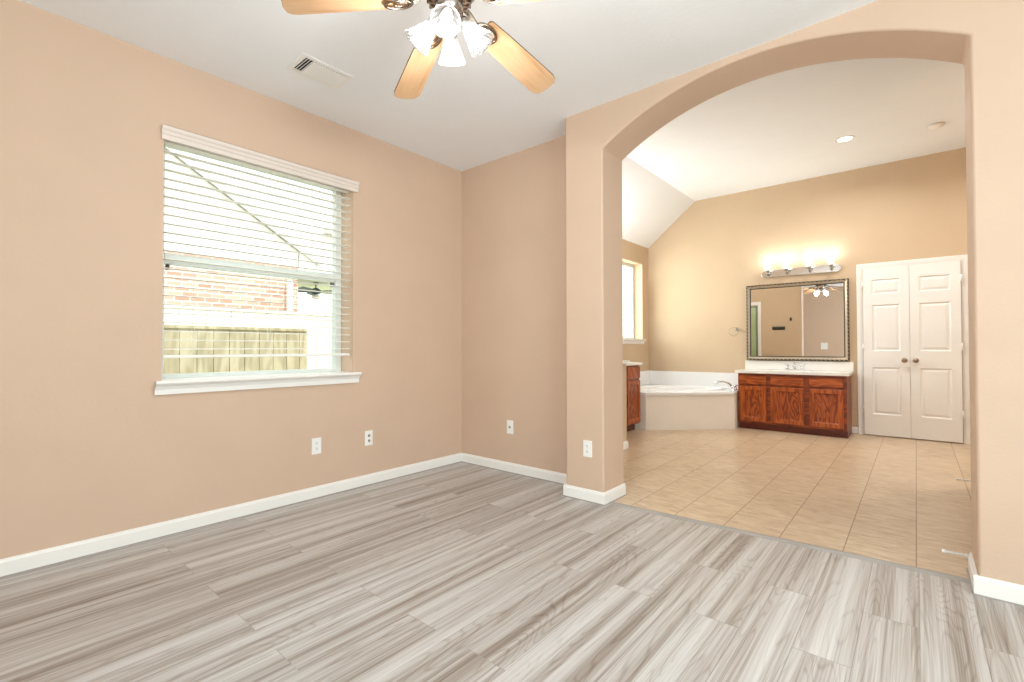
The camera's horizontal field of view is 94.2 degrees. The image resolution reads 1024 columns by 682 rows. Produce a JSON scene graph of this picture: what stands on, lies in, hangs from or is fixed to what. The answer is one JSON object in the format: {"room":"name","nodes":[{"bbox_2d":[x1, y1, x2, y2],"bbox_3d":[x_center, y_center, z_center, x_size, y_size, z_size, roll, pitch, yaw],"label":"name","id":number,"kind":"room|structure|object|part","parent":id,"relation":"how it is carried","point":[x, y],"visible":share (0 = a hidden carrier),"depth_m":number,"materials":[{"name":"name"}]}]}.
{"room":"empty bedroom","nodes":[
{"label":"empty bedroom","id":0,"kind":"room"},
{"bbox_2d":[0,0,648,558],"bbox_3d":[-0.801,-0.246,4.430,0.260,3.003,9.308,-1,-1,40],"label":"wall","id":1,"kind":"structure","parent":0,"point":[88,448],"depth_m":2.72,"materials":[{"name":"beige paint"}]},
{"bbox_2d":[0,453,460,577],"bbox_3d":[-2.060,1.091,2.709,0.021,0.083,4.883,-1,-1,40],"label":"baseboard","id":2,"kind":"structure","parent":1,"relation":"attached to","point":[9,566],"depth_m":2.86,"materials":[{"name":"white paint"}]},
{"bbox_2d":[154,140,361,394],"bbox_3d":[-1.706,-0.473,3.304,0.293,1.583,1.312,-1,-1,40],"label":"window","id":3,"kind":"structure","parent":1,"relation":"in","point":[180,383],"depth_m":3.29,"materials":[{"name":"plastic"}]},
{"bbox_3d":[-1.792,-0.506,3.375,0.056,0.068,1.132,-1,-1,40],"label":"meeting rail","id":4,"kind":"part","parent":3,"relation":"part of","materials":[{"name":"plastic"}]},
{"bbox_3d":[-1.681,0.277,3.273,0.230,0.082,1.312,-1,-1,40],"label":"sill","id":5,"kind":"part","parent":3,"relation":"part of","materials":[{"name":"white paint"}]},
{"bbox_2d":[161,124,358,357],"bbox_3d":[-1.651,-0.574,3.265,0.116,1.363,1.275,-1,-1,40],"label":"window blind","id":6,"kind":"object","parent":3,"relation":"attached to","point":[168,133],"visible":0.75,"depth_m":3.17,"materials":[{"name":"white plastic"}]},
{"bbox_3d":[-1.967,-0.562,2.939,0.054,1.295,0.002,-1,-1,40],"label":"ladder cord","id":7,"kind":"part","parent":6,"relation":"part of","materials":[{"name":"white fabric"}]},
{"bbox_3d":[-1.678,0.099,3.268,0.050,0.018,1.215,-1,-1,40],"label":"rail","id":8,"kind":"part","parent":6,"relation":"part of","materials":[{"name":"white plastic"}]},
{"bbox_3d":[-1.676,-0.558,3.282,0.054,1.295,0.002,-1,-1,40],"label":"ladder cord","id":9,"kind":"part","parent":6,"relation":"part of","materials":[{"name":"white fabric"}]},
{"bbox_3d":[-1.384,-0.553,3.625,0.054,1.295,0.002,-1,-1,40],"label":"ladder cord","id":10,"kind":"part","parent":6,"relation":"part of","materials":[{"name":"white fabric"}]},
{"bbox_2d":[312,437,320,454],"bbox_3d":[-1.426,0.766,3.470,0.009,0.118,0.072,-1,-1,40],"label":"wall outlet","id":11,"kind":"object","parent":1,"relation":"attached to","point":[316,442],"visible":1,"depth_m":3.47,"materials":[{"name":"white plastic"}]},
{"bbox_2d":[365,430,372,445],"bbox_3d":[-1.142,0.776,3.799,0.016,0.118,0.072,-1,-1,40],"label":"jack plate","id":12,"kind":"object","parent":1,"relation":"attached to","point":[368,434],"visible":1,"depth_m":3.80,"materials":[{"name":"white plastic"}]},
{"bbox_2d":[622,262,645,343],"bbox_3d":[1.645,-0.597,7.223,0.258,1.283,1.265,-1,-1,40],"label":"window","id":13,"kind":"structure","parent":1,"relation":"in","point":[626,340],"depth_m":7.71,"materials":[{"name":"plastic"}]},
{"bbox_3d":[1.656,0.004,7.205,0.230,0.082,1.265,-1,-1,40],"label":"sill","id":14,"kind":"part","parent":13,"relation":"part of","materials":[{"name":"white paint"}]},
{"bbox_2d":[19,0,877,171],"bbox_3d":[0.091,-1.741,0.866,5.946,0.080,5.003,-1,-1,40],"label":"ceiling","id":15,"kind":"structure","parent":0,"point":[475,113],"depth_m":2.72,"materials":[{"name":"white paint"}]},
{"bbox_2d":[287,53,353,89],"bbox_3d":[-1.185,-1.661,2.949,0.220,0.015,0.325,-1,-1,40],"label":"ceiling vent","id":16,"kind":"object","parent":15,"relation":"in","point":[308,66],"visible":1,"depth_m":2.93,"materials":[{"name":"white plastic"}]},
{"bbox_2d":[281,0,554,98],"bbox_3d":[-0.231,-1.447,2.032,1.264,0.470,1.228,-1,-1,40],"label":"ceiling fan","id":17,"kind":"object","parent":15,"relation":"hanging from","point":[506,50],"visible":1,"depth_m":2.06,"materials":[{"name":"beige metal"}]},
{"bbox_3d":[-0.681,-1.369,1.925,0.472,0.040,0.145,-11,1,-11],"label":"blade","id":18,"kind":"part","parent":17,"relation":"part of","materials":[{"name":"brown wood"}]},
{"bbox_3d":[-0.469,-1.362,2.376,0.145,0.040,0.472,0,-11,-29],"label":"blade","id":19,"kind":"part","parent":17,"relation":"part of","materials":[{"name":"brown wood"}]},
{"bbox_3d":[-0.366,-1.294,2.000,0.124,0.112,0.125,40,-2,-1],"label":"lamp shade","id":20,"kind":"part","parent":17,"relation":"part of","materials":[{"name":"white glass"}]},
{"bbox_3d":[-0.362,-1.299,2.000,0.049,0.089,0.049,40,-2,-1],"label":"bulb","id":21,"kind":"part","parent":17,"relation":"part of","materials":[{"name":"white glass"}]},
{"bbox_3d":[-0.262,-1.295,1.901,0.125,0.112,0.124,0,-41,-2],"label":"lamp shade","id":22,"kind":"part","parent":17,"relation":"part of","materials":[{"name":"white glass"}]},
{"bbox_3d":[-0.262,-1.300,1.905,0.049,0.089,0.049,0,-41,-2],"label":"bulb","id":23,"kind":"part","parent":17,"relation":"part of","materials":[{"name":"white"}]},
{"bbox_3d":[-0.267,-1.297,2.101,0.049,0.089,0.049,0,39,-2],"label":"bulb","id":24,"kind":"part","parent":17,"relation":"part of","materials":[{"name":"white glass"}]},
{"bbox_3d":[-0.268,-1.292,2.105,0.125,0.112,0.124,0,39,-2],"label":"lamp shade","id":25,"kind":"part","parent":17,"relation":"part of","materials":[{"name":"white glass"}]},
{"bbox_3d":[-0.167,-1.299,2.006,0.049,0.089,0.049,-40,0,-2],"label":"bulb","id":26,"kind":"part","parent":17,"relation":"part of","materials":[{"name":"white glass"}]},
{"bbox_3d":[-0.163,-1.294,2.006,0.124,0.112,0.125,-40,0,-2],"label":"lamp shade","id":27,"kind":"part","parent":17,"relation":"part of","materials":[{"name":"white glass"}]},
{"bbox_3d":[0.026,-1.364,2.313,0.145,0.040,0.472,-1,-12,43],"label":"blade","id":28,"kind":"part","parent":17,"relation":"part of","materials":[{"name":"brown wood"}]},
{"bbox_3d":[0.119,-1.371,1.823,0.472,0.040,0.145,11,4,25],"label":"blade","id":29,"kind":"part","parent":17,"relation":"part of","materials":[{"name":"brown wood"}]},
{"bbox_2d":[0,427,1023,681],"bbox_3d":[1.451,1.174,2.497,6.046,0.100,9.308,-1,-1,40],"label":"floor","id":30,"kind":"structure","parent":0,"point":[461,571],"depth_m":2.18,"materials":[{"name":"grey plastic"}]},
{"bbox_2d":[626,365,639,431],"bbox_3d":[1.113,0.745,6.028,0.563,0.862,1.158,-1,-1,40],"label":"vanity cabinet","id":31,"kind":"object","parent":30,"relation":"on","point":[632,371],"visible":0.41,"depth_m":6.15,"materials":[{"name":"brown wood"}]},
{"bbox_3d":[1.573,0.412,6.155,0.019,0.150,0.355,-1,-1,40],"label":"drawer","id":32,"kind":"part","parent":31,"relation":"part of","materials":[{"name":"brown wood"}]},
{"bbox_3d":[1.574,0.787,6.149,0.019,0.550,0.355,-1,-1,40],"label":"door","id":33,"kind":"part","parent":31,"relation":"part of","materials":[{"name":"brown wood"}]},
{"bbox_2d":[626,362,642,365],"bbox_3d":[1.136,0.344,6.048,0.579,0.130,1.155,-1,-1,40],"label":"countertop","id":34,"kind":"structure","parent":31,"relation":"on","point":[631,363],"depth_m":6.19,"materials":[{"name":"white stone"}]},
{"bbox_3d":[1.573,0.787,6.150,0.014,0.446,0.251,-1,-1,40],"label":"panel","id":35,"kind":"part","parent":31,"relation":"part of","materials":[{"name":"brown wood"}]},
{"bbox_2d":[635,371,739,429],"bbox_3d":[2.333,0.827,6.747,1.487,0.715,1.490,-1,-1,40],"label":"bathtub","id":36,"kind":"object","parent":30,"relation":"on","point":[669,400],"visible":0.8,"depth_m":6.34,"materials":[{"name":"white ceramic"}]},
{"bbox_2d":[640,385,724,390],"bbox_3d":[2.408,0.881,6.866,1.303,0.420,0.803,0,-1,-3],"label":"basin","id":37,"kind":"object","parent":36,"relation":"in","point":[650,387],"depth_m":7.14,"materials":[{"name":"white ceramic"}]},
{"bbox_3d":[2.333,0.953,6.745,1.487,0.462,1.490,-1,-1,40],"label":"panel","id":38,"kind":"part","parent":36,"relation":"part of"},
{"bbox_3d":[2.336,0.579,6.758,1.483,0.219,1.475,-1,-1,40],"label":"splash panel","id":39,"kind":"part","parent":36,"relation":"part of","materials":[{"name":"white plastic"}]},
{"bbox_2d":[714,381,737,390],"bbox_3d":[2.998,0.620,6.628,0.288,0.140,0.265,-1,-1,40],"label":"tub faucet","id":40,"kind":"object","parent":36,"relation":"on","point":[734,387],"visible":1,"depth_m":6.58,"materials":[{"name":"silver metal"}]},
{"bbox_2d":[609,502,970,583],"bbox_3d":[1.409,1.124,2.776,1.852,0.008,0.060,-1,-1,38],"label":"trim","id":41,"kind":"structure","parent":30,"relation":"on","point":[838,552],"depth_m":2.60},
{"bbox_2d":[738,373,851,437],"bbox_3d":[3.684,0.801,6.234,1.210,0.747,0.525,-1,-1,40],"label":"vanity cabinet","id":42,"kind":"object","parent":30,"relation":"on","point":[821,405],"visible":0.99,"depth_m":6.00,"materials":[{"name":"brown wood"}]},
{"bbox_3d":[3.198,0.517,6.318,0.325,0.108,0.019,-1,-1,40],"label":"drawer","id":43,"kind":"part","parent":42,"relation":"part of","materials":[{"name":"brown wood"}]},
{"bbox_3d":[3.199,0.831,6.314,0.325,0.462,0.019,-1,-1,40],"label":"door","id":44,"kind":"part","parent":42,"relation":"part of","materials":[{"name":"brown wood"}]},
{"bbox_3d":[3.199,0.831,6.314,0.221,0.358,0.014,-1,-1,40],"label":"panel","id":45,"kind":"part","parent":42,"relation":"part of","materials":[{"name":"brown wood"}]},
{"bbox_3d":[3.503,0.513,6.060,0.370,0.108,0.019,-1,-1,40],"label":"drawer","id":46,"kind":"part","parent":42,"relation":"part of","materials":[{"name":"brown wood"}]},
{"bbox_3d":[3.503,0.826,6.056,0.266,0.358,0.014,-1,-1,40],"label":"panel","id":47,"kind":"part","parent":42,"relation":"part of","materials":[{"name":"brown wood"}]},
{"bbox_3d":[3.503,0.826,6.055,0.370,0.462,0.019,-1,-1,40],"label":"door","id":48,"kind":"part","parent":42,"relation":"part of","materials":[{"name":"brown wood"}]},
{"bbox_2d":[735,360,853,375],"bbox_3d":[3.677,0.396,6.236,1.270,0.252,0.538,-1,-1,40],"label":"countertop","id":49,"kind":"structure","parent":42,"relation":"on","point":[751,366],"depth_m":6.27,"materials":[{"name":"white stone"}]},
{"bbox_2d":[784,363,805,370],"bbox_3d":[3.753,0.339,6.327,0.255,0.106,0.142,-1,-1,40],"label":"sink faucet","id":50,"kind":"object","parent":49,"relation":"on","point":[793,364],"visible":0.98,"depth_m":6.34,"materials":[{"name":"silver metal"}]},
{"bbox_3d":[3.823,0.509,5.787,0.345,0.108,0.019,-1,-1,40],"label":"drawer","id":51,"kind":"part","parent":42,"relation":"part of","materials":[{"name":"brown wood"}]},
{"bbox_3d":[3.824,0.822,5.783,0.241,0.358,0.014,-1,-1,40],"label":"panel","id":52,"kind":"part","parent":42,"relation":"part of","materials":[{"name":"brown wood"}]},
{"bbox_3d":[3.824,0.822,5.783,0.345,0.462,0.019,-1,-1,40],"label":"door","id":53,"kind":"part","parent":42,"relation":"part of","materials":[{"name":"brown wood"}]},
{"bbox_2d":[461,135,566,473],"bbox_3d":[0.063,-0.577,4.173,1.396,3.454,0.063,-1,-1,40],"label":"wall","id":54,"kind":"structure","parent":0,"point":[513,206],"depth_m":4.16,"materials":[{"name":"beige paint"}]},
{"bbox_2d":[507,420,512,433],"bbox_3d":[-0.021,0.756,4.173,0.072,0.118,0.018,-1,-1,40],"label":"jack plate","id":55,"kind":"object","parent":54,"relation":"attached to","point":[509,422],"visible":1,"depth_m":4.17,"materials":[{"name":"white plastic"}]},
{"bbox_2d":[461,453,566,484],"bbox_3d":[0.027,1.108,4.126,1.366,0.083,0.021,-1,-1,40],"label":"baseboard","id":56,"kind":"structure","parent":54,"relation":"attached to","point":[542,474],"depth_m":4.11,"materials":[{"name":"white paint"}]},
{"bbox_2d":[623,364,626,441],"bbox_3d":[0.844,0.710,5.415,0.951,0.915,0.120,-1,-1,40],"label":"wall","id":57,"kind":"structure","parent":0,"point":[624,365],"depth_m":5.12,"materials":[{"name":"beige paint"}]},
{"bbox_2d":[623,441,627,449],"bbox_3d":[0.846,1.123,5.399,0.966,0.078,0.135,-1,-1,40],"label":"baseboard","id":58,"kind":"structure","parent":57,"relation":"attached to","point":[625,444],"depth_m":5.09,"materials":[{"name":"white paint"}]},
{"bbox_2d":[622,58,965,247],"bbox_3d":[2.851,-1.927,4.620,5.196,0.790,4.222,-1,-1,40],"label":"ceiling","id":59,"kind":"structure","parent":0,"point":[781,127],"depth_m":5.03,"materials":[{"name":"white paint"}]},
{"bbox_2d":[834,135,855,142],"bbox_3d":[3.615,-2.192,5.166,0.192,0.006,0.192,-1,-1,40],"label":"recessed light","id":60,"kind":"object","parent":59,"relation":"in","point":[847,138],"visible":1,"depth_m":5.17,"materials":[{"name":"white plastic"}]},
{"bbox_2d":[927,122,944,129],"bbox_3d":[4.316,-2.186,4.839,0.134,0.030,0.134,-1,-1,40],"label":"smoke detector","id":61,"kind":"object","parent":59,"relation":"attached to","point":[936,125],"visible":1,"depth_m":4.81,"materials":[{"name":"white plastic"}]},
{"bbox_2d":[566,0,1023,584],"bbox_3d":[2.163,-0.608,2.231,4.380,3.454,0.304,-1,-1,40],"label":"wall","id":62,"kind":"structure","parent":0,"point":[986,37],"depth_m":2.31,"materials":[{"name":"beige paint"}]},
{"bbox_2d":[583,440,591,457],"bbox_3d":[0.538,0.768,3.388,0.072,0.118,0.009,-1,-1,40],"label":"wall outlet","id":63,"kind":"object","parent":62,"relation":"attached to","point":[587,445],"visible":1,"depth_m":3.39,"materials":[{"name":"white plastic"}]},
{"bbox_2d":[563,483,626,505],"bbox_3d":[0.610,1.099,3.514,0.357,0.083,0.324,-1,-1,40],"label":"baseboard","id":64,"kind":"structure","parent":62,"relation":"attached to","point":[601,498],"depth_m":3.39,"materials":[{"name":"white paint"}]},
{"bbox_2d":[942,549,967,557],"bbox_3d":[2.198,1.053,2.360,0.095,0.022,0.022,-1,-1,40],"label":"doorstop","id":65,"kind":"object","parent":62,"relation":"attached to","point":[943,550],"visible":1,"depth_m":2.36,"materials":[{"name":"white paint"}]},
{"bbox_2d":[966,552,1023,606],"bbox_3d":[2.980,1.066,1.500,2.223,0.083,0.324,-1,-1,40],"label":"baseboard","id":66,"kind":"structure","parent":62,"relation":"attached to","point":[999,590],"depth_m":2.06,"materials":[{"name":"white paint"}]},
{"bbox_2d":[648,147,966,443],"bbox_3d":[4.218,-0.553,6.244,5.046,3.454,0.150,-1,-1,40],"label":"wall","id":67,"kind":"structure","parent":0,"point":[700,269],"depth_m":6.55,"materials":[{"name":"beige paint"}]},
{"bbox_2d":[746,278,849,360],"bbox_3d":[3.821,-0.265,6.421,1.203,1.056,0.030,-1,-1,39],"label":"wall mirror","id":68,"kind":"object","parent":67,"relation":"attached to","point":[807,320],"visible":1,"depth_m":6.39,"materials":[{"name":"mirror"}]},
{"bbox_2d":[745,360,853,370],"bbox_3d":[3.845,0.333,6.435,1.270,0.121,0.020,-1,-1,40],"label":"backsplash","id":69,"kind":"structure","parent":67,"relation":"attached to","point":[749,364],"depth_m":6.36,"materials":[{"name":"white stone"}]},
{"bbox_2d":[761,254,840,277],"bbox_3d":[3.830,-0.994,6.359,0.933,0.207,0.182,-1,-1,40],"label":"vanity light","id":70,"kind":"object","parent":67,"relation":"attached to","point":[809,269],"visible":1,"depth_m":6.38,"materials":[{"name":"white glass"}]},
{"bbox_3d":[3.532,-1.031,6.583,0.136,0.125,0.136,-1,-1,40],"label":"lamp shade","id":71,"kind":"part","parent":70,"relation":"part of","materials":[{"name":"white glass"}]},
{"bbox_3d":[3.708,-1.033,6.434,0.136,0.125,0.136,-1,-1,40],"label":"lamp shade","id":72,"kind":"part","parent":70,"relation":"part of","materials":[{"name":"white glass"}]},
{"bbox_3d":[3.880,-0.941,6.417,0.933,0.104,0.029,-1,-1,40],"label":"plate","id":73,"kind":"part","parent":70,"relation":"part of","materials":[{"name":"silver metal"}]},
{"bbox_3d":[3.909,-1.036,6.263,0.136,0.125,0.136,-1,-1,40],"label":"lamp shade","id":74,"kind":"part","parent":70,"relation":"part of","materials":[{"name":"white glass"}]},
{"bbox_3d":[4.092,-1.039,6.107,0.136,0.125,0.136,-1,-1,40],"label":"lamp shade","id":75,"kind":"part","parent":70,"relation":"part of","materials":[{"name":"white glass"}]},
{"bbox_2d":[852,427,857,432],"bbox_3d":[5.200,1.115,5.278,2.333,0.078,0.015,-1,-1,40],"label":"baseboard","id":76,"kind":"structure","parent":67,"relation":"attached to","point":[854,429],"depth_m":6.01,"materials":[{"name":"white paint"}]},
{"bbox_2d":[861,265,910,437],"bbox_3d":[4.542,0.126,5.785,0.461,2.058,0.103,-1,-1,40],"label":"door","id":77,"kind":"structure","parent":67,"relation":"in","point":[886,324],"depth_m":5.79,"materials":[{"name":"white paint"}]},
{"bbox_2d":[856,255,969,443],"bbox_3d":[4.750,0.098,5.671,1.023,2.134,0.020,-1,-1,40],"label":"door frame","id":78,"kind":"structure","parent":67,"relation":"attached to","point":[964,258],"depth_m":5.53,"materials":[{"name":"white paint"}]},
{"bbox_2d":[909,261,964,442],"bbox_3d":[4.896,0.121,5.484,0.463,2.058,0.103,-1,-1,40],"label":"door","id":79,"kind":"structure","parent":67,"relation":"in","point":[936,345],"depth_m":5.50,"materials":[{"name":"white paint"}]},
{"label":"outside","id":80,"kind":"structure","parent":0,"visible":0},
{"bbox_3d":[-5.983,1.605,14.251,20.394,0.100,30.000,-1,-1,40],"label":"ground","id":81,"kind":"structure","parent":80,"visible":0},
{"bbox_2d":[163,325,306,373],"bbox_3d":[-3.367,0.627,4.139,0.165,1.555,3.160,-1,-1,40],"label":"fence","id":82,"kind":"object","parent":81,"relation":"on","point":[217,364],"visible":0.19,"depth_m":4.72,"materials":[{"name":"beige wood"}]},
{"bbox_3d":[-3.324,-0.136,4.113,0.050,0.029,3.160,-1,-1,40],"label":"cap rail","id":83,"kind":"part","parent":82,"relation":"part of","materials":[{"name":"beige wood"}]},
{"bbox_2d":[164,147,331,324],"bbox_3d":[-7.131,-1.617,10.399,6.900,6.235,17.820,-1,-1,40],"label":"neighbor house","id":84,"kind":"structure","parent":81,"relation":"on","point":[169,237],"depth_m":8.15,"materials":[{"name":"red brick"}]},
{"bbox_2d":[298,283,331,299],"bbox_3d":[-5.553,-1.411,13.576,1.807,0.490,1.738,-1,-1,40],"label":"fan","id":85,"kind":"object","parent":84,"relation":"hanging from","point":[314,294],"visible":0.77,"depth_m":13.44,"materials":[{"name":"metal"}]},
{"bbox_3d":[-5.604,-1.414,13.011,0.187,0.058,0.800,0,-1,2],"label":"blade","id":86,"kind":"part","parent":85,"relation":"part of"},
{"bbox_3d":[-5.583,-1.246,13.528,0.240,0.160,0.240,-1,-1,40],"label":"lamp shade","id":87,"kind":"part","parent":85,"relation":"part of","materials":[{"name":"white glass"}]},
{"bbox_3d":[-5.583,-1.416,13.530,0.280,0.180,0.280,-1,-1,40],"label":"motor","id":88,"kind":"part","parent":85,"relation":"part of","materials":[{"name":"metal"}]},
{"bbox_2d":[164,305,331,372],"bbox_3d":[-1.831,0.540,8.111,0.165,1.840,13.000,-1,-1,40],"label":"fence","id":89,"kind":"object","parent":81,"relation":"on","point":[313,362],"visible":0.06,"depth_m":6.35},
{"bbox_3d":[-1.788,-0.366,8.087,0.050,0.029,13.000,-1,-1,40],"label":"cap rail","id":90,"kind":"part","parent":89,"relation":"part of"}
]}

